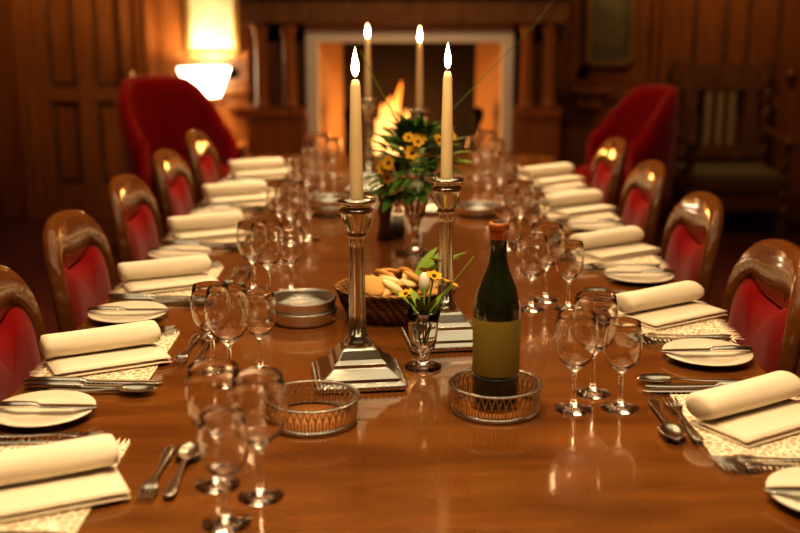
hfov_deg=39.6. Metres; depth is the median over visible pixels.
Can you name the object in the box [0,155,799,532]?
dining table
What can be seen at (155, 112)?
velvet armchair
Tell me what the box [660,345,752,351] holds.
butter knife
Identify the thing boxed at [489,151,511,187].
wine glass
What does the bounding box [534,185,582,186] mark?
fork
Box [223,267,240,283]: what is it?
fork
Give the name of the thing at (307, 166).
wine glass
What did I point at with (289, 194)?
wine glass
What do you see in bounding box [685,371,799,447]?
napkin
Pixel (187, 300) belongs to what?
soup spoon
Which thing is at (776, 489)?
butter knife
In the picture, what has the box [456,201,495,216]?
coasters
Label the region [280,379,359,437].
coaster
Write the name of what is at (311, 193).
wine glass
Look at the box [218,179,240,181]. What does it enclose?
butter knife
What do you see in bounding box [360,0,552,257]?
flower arrangement
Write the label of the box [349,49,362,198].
taper candle
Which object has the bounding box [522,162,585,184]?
napkin
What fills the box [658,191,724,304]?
dining chair
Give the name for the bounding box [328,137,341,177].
wine glass
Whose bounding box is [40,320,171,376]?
napkin
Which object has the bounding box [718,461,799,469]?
fork
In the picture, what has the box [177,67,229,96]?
table lamp
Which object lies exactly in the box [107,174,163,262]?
dining chair
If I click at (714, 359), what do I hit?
plate
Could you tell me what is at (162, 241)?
knife
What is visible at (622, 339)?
wine glass
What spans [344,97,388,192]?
candlestick
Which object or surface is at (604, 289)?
soup spoon
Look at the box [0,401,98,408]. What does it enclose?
butter knife
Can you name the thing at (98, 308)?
butter knife
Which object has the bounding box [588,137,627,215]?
dining chair
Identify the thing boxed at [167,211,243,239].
napkin
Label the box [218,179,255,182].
plate
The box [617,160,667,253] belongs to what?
dining chair
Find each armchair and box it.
[116,75,237,212]
[573,85,679,246]
[665,57,794,235]
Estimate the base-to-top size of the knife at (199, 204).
0.010 m
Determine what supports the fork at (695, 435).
on the dining table at (408, 463)
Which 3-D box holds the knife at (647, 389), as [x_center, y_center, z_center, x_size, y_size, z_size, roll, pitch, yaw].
[0.525,0.204,1.863,0.240,0.010,0.021,0,13,0]
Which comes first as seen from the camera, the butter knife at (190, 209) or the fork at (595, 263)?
the fork at (595, 263)
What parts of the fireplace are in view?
bell lever, wood casing, bell lever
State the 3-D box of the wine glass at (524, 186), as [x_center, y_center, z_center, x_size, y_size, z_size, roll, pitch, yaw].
[0.325,-0.147,3.007,0.077,0.169,0.077,7,15,28]
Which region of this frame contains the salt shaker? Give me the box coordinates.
[391,200,404,236]
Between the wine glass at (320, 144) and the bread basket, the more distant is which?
the wine glass at (320, 144)
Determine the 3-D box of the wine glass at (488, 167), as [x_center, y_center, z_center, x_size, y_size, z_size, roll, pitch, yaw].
[0.281,-0.264,3.525,0.070,0.158,0.070,-13,18,-43]
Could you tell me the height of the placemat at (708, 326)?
0.002 m
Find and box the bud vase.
[388,256,473,372]
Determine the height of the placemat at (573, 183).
0.002 m
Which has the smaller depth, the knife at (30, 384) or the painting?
the knife at (30, 384)
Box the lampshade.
[184,0,239,55]
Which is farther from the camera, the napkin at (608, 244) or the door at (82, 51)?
the door at (82, 51)
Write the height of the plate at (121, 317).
0.014 m
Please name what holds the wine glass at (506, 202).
on the dining table at (408, 463)
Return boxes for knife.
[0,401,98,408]
[0,530,64,532]
[23,376,163,383]
[24,381,124,387]
[87,306,170,311]
[107,293,190,297]
[109,296,185,300]
[148,247,213,251]
[161,240,236,243]
[163,242,220,245]
[188,208,243,210]
[198,203,267,205]
[200,204,250,207]
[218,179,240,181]
[225,176,289,178]
[227,177,261,179]
[540,187,589,189]
[565,220,623,223]
[602,269,674,273]
[641,388,709,391]
[644,380,741,386]
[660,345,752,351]
[763,486,799,492]
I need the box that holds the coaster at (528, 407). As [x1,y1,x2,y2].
[448,368,542,424]
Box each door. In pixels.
[26,0,137,217]
[675,0,799,217]
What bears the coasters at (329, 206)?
on the dining table at (408, 463)
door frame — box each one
[9,0,161,218]
[657,0,799,218]
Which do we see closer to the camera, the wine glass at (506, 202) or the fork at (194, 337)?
the fork at (194, 337)
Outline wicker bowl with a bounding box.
[334,273,457,325]
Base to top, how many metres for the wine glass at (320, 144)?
0.169 m
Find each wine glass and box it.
[185,359,239,493]
[190,281,226,358]
[198,407,250,532]
[205,283,249,359]
[228,367,287,506]
[236,220,263,289]
[246,288,277,369]
[250,221,284,288]
[266,181,281,222]
[276,181,303,225]
[278,226,303,290]
[287,154,300,181]
[295,153,319,185]
[301,186,319,241]
[302,134,310,152]
[310,133,330,180]
[316,158,332,193]
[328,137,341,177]
[466,135,484,179]
[476,130,494,175]
[478,157,499,201]
[488,138,504,154]
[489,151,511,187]
[493,187,519,249]
[502,161,521,185]
[507,179,533,244]
[516,233,548,312]
[523,192,545,224]
[530,222,563,303]
[553,239,583,310]
[554,309,597,415]
[573,291,618,398]
[600,317,642,413]
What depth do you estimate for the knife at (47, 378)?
1.90 m
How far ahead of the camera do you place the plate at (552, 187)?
3.83 m
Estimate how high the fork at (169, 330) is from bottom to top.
0.006 m
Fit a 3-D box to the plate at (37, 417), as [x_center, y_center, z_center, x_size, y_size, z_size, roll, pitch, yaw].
[-0.565,0.230,1.761,0.163,0.014,0.163,0,13,0]
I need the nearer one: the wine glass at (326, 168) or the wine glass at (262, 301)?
the wine glass at (262, 301)
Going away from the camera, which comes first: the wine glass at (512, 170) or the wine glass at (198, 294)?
the wine glass at (198, 294)
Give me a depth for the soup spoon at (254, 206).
3.50 m
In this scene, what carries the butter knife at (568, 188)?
on the plate at (552, 187)
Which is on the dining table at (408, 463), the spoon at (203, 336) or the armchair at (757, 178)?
the spoon at (203, 336)
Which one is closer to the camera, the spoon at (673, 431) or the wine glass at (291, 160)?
the spoon at (673, 431)
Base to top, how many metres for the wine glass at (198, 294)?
0.158 m
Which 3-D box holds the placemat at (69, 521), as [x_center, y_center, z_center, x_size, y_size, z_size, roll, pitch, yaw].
[-0.512,0.296,1.510,0.224,0.002,0.344,0,13,0]
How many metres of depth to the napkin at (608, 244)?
2.88 m
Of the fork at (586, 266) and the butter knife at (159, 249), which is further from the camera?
the butter knife at (159, 249)
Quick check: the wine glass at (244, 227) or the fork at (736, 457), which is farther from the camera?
the wine glass at (244, 227)
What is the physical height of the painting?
0.620 m
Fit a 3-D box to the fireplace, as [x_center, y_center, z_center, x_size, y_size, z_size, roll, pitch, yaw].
[0.090,-0.988,6.953,2.522,1.500,0.606,0,13,0]
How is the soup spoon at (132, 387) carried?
on the dining table at (408, 463)
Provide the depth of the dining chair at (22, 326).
2.14 m
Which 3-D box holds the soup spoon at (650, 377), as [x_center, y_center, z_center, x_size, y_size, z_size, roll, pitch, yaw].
[0.500,0.194,1.909,0.185,0.009,0.041,0,13,0]
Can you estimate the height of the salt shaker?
0.108 m
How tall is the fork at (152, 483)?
0.006 m
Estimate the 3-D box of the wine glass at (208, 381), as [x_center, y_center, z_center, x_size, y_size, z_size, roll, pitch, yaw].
[-0.248,0.215,1.491,0.077,0.169,0.077,-1,13,-3]
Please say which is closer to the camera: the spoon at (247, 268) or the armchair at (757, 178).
the spoon at (247, 268)
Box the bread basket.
[334,247,465,325]
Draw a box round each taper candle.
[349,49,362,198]
[365,24,370,97]
[416,27,422,107]
[441,44,452,177]
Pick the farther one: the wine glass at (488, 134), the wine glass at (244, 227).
the wine glass at (488, 134)
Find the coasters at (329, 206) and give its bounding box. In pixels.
[314,193,349,215]
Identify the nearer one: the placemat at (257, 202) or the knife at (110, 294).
the knife at (110, 294)
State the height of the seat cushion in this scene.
0.070 m
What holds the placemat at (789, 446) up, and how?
on the dining table at (408, 463)
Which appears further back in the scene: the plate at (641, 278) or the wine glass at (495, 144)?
the wine glass at (495, 144)
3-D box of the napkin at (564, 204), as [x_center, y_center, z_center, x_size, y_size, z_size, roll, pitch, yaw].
[0.562,-0.202,3.475,0.213,0.055,0.133,-9,16,-32]
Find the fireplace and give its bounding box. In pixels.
[221,0,610,159]
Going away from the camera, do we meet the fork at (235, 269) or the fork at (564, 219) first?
the fork at (235, 269)
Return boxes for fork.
[0,430,102,437]
[0,437,78,443]
[74,329,176,332]
[80,325,176,329]
[136,445,175,497]
[172,333,200,361]
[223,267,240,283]
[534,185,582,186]
[546,217,614,218]
[550,218,613,220]
[584,262,660,265]
[584,265,659,267]
[642,332,730,336]
[643,336,730,340]
[663,397,703,441]
[708,454,799,461]
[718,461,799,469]
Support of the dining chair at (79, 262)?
on the floor
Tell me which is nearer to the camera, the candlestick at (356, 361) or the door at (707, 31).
the candlestick at (356, 361)
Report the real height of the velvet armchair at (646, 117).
0.926 m
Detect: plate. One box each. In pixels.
[0,390,95,427]
[87,301,167,323]
[148,245,211,258]
[189,207,241,214]
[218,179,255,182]
[542,186,579,193]
[567,219,623,231]
[604,266,673,283]
[662,338,753,366]
[765,466,799,510]
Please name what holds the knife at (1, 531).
on the dining table at (408, 463)
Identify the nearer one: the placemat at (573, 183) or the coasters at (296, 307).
the coasters at (296, 307)
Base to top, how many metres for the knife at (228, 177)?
0.010 m
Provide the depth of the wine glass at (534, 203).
2.92 m
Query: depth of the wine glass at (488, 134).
4.13 m
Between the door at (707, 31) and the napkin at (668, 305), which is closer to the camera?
the napkin at (668, 305)
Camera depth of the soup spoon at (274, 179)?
4.04 m
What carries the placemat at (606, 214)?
on the dining table at (408, 463)
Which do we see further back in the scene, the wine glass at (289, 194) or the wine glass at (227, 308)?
the wine glass at (289, 194)
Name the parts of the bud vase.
glass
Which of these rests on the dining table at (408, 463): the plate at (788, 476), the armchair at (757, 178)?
the plate at (788, 476)
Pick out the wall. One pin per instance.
(576, 125)
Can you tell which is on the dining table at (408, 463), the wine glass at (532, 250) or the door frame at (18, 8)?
the wine glass at (532, 250)
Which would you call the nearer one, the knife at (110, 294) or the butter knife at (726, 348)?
the butter knife at (726, 348)
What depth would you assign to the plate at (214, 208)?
3.45 m
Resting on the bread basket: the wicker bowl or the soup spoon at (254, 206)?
the wicker bowl
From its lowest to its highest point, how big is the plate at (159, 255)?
0.014 m
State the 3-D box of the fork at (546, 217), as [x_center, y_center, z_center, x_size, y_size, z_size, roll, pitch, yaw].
[0.542,-0.144,3.330,0.205,0.006,0.025,0,13,0]
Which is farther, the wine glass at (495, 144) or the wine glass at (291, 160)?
the wine glass at (495, 144)
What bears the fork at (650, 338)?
on the placemat at (708, 326)
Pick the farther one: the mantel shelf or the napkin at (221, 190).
the mantel shelf
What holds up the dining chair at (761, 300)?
on the floor
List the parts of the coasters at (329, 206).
dish, dish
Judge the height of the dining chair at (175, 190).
0.926 m
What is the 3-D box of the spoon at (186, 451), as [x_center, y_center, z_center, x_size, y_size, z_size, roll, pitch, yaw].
[-0.304,0.280,1.547,0.040,0.009,0.180,0,13,1]
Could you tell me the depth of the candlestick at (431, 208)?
3.43 m
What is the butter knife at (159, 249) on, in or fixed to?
on the plate at (159, 255)
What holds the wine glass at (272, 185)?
on the dining table at (408, 463)
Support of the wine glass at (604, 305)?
on the dining table at (408, 463)
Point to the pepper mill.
(384, 231)
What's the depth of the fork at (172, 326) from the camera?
2.21 m
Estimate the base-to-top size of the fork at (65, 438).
0.006 m
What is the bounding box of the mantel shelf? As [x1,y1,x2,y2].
[238,0,568,23]
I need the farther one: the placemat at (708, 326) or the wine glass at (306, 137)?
the wine glass at (306, 137)
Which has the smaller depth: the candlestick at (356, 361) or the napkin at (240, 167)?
the candlestick at (356, 361)
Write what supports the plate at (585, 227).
on the dining table at (408, 463)
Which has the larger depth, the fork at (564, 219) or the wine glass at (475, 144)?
the wine glass at (475, 144)
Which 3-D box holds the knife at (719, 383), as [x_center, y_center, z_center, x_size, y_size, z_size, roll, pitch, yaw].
[0.525,0.199,1.886,0.220,0.010,0.021,0,13,0]
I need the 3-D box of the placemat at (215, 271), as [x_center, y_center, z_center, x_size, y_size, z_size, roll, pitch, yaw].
[-0.547,0.035,2.605,0.224,0.002,0.344,0,13,0]
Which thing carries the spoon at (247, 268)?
on the dining table at (408, 463)
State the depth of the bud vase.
1.96 m
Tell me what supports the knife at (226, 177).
on the dining table at (408, 463)
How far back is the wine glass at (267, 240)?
2.40 m
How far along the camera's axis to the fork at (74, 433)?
1.66 m
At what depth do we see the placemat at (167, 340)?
1.96 m
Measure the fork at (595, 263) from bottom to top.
0.006 m
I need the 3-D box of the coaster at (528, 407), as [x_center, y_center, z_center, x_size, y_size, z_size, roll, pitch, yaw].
[0.153,0.207,1.790,0.153,0.046,0.153,0,13,0]
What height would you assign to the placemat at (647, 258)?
0.002 m
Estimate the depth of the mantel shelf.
6.58 m
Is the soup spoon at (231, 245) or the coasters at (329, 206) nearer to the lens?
the soup spoon at (231, 245)
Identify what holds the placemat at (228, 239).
on the dining table at (408, 463)
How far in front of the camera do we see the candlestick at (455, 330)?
2.10 m
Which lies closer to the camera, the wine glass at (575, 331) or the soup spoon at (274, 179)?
the wine glass at (575, 331)
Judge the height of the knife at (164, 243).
0.010 m
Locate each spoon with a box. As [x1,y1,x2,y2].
[45,383,156,392]
[129,297,190,302]
[162,442,198,496]
[192,332,215,361]
[204,243,236,247]
[237,205,268,208]
[237,265,256,284]
[262,178,287,180]
[582,287,628,291]
[637,373,744,382]
[647,398,685,439]
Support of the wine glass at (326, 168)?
on the dining table at (408, 463)
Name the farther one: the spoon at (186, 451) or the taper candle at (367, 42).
the taper candle at (367, 42)
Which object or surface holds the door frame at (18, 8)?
in the wall
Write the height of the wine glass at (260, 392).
0.169 m
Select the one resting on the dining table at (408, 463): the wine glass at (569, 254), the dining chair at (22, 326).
the wine glass at (569, 254)
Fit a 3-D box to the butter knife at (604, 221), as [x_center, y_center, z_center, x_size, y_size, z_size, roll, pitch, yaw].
[0.561,-0.128,3.204,0.170,0.010,0.021,0,13,-1]
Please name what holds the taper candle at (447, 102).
on the candlestick at (455, 330)
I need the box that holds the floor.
[0,218,799,400]
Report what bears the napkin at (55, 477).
on the placemat at (69, 521)
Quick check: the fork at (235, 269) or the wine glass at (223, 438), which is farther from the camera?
the fork at (235, 269)
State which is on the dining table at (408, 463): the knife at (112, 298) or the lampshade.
the knife at (112, 298)
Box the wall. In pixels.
[0,0,660,217]
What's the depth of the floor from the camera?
6.48 m
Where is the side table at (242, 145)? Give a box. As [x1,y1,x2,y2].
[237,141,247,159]
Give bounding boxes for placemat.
[0,436,129,532]
[29,331,179,383]
[117,266,223,294]
[165,225,237,241]
[202,191,266,204]
[228,167,286,177]
[522,175,588,188]
[546,203,620,222]
[583,242,667,269]
[618,300,737,343]
[670,392,799,471]
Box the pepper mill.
[376,189,393,238]
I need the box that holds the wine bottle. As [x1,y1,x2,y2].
[472,221,520,411]
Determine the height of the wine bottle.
0.302 m
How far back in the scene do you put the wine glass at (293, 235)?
2.48 m
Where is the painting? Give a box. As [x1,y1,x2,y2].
[585,0,635,65]
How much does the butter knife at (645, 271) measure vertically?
0.010 m
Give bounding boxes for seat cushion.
[675,163,780,181]
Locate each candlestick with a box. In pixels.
[311,196,407,393]
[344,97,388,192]
[400,176,472,352]
[403,108,438,214]
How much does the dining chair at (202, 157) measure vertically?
0.926 m
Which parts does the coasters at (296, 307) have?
dish, dish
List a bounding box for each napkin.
[0,434,130,522]
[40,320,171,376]
[117,254,217,292]
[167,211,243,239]
[202,180,266,203]
[228,157,287,176]
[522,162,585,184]
[545,189,617,216]
[570,226,661,260]
[616,280,727,329]
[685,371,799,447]
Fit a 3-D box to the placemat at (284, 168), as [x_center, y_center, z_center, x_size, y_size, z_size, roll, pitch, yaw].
[-0.547,-0.356,4.248,0.224,0.002,0.344,0,13,0]
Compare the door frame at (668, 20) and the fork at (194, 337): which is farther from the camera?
the door frame at (668, 20)
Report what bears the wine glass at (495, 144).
on the dining table at (408, 463)
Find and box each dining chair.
[0,265,45,400]
[41,209,117,332]
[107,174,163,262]
[151,149,196,237]
[184,130,221,205]
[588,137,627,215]
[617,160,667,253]
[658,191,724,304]
[719,239,799,374]
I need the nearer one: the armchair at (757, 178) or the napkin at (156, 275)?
the napkin at (156, 275)
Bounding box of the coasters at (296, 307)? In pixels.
[274,288,337,327]
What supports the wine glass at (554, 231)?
on the dining table at (408, 463)
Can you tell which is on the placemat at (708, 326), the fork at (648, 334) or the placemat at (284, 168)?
the fork at (648, 334)
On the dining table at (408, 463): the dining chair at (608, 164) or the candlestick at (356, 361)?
the candlestick at (356, 361)
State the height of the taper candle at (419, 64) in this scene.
0.267 m
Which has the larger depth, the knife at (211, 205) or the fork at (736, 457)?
the knife at (211, 205)

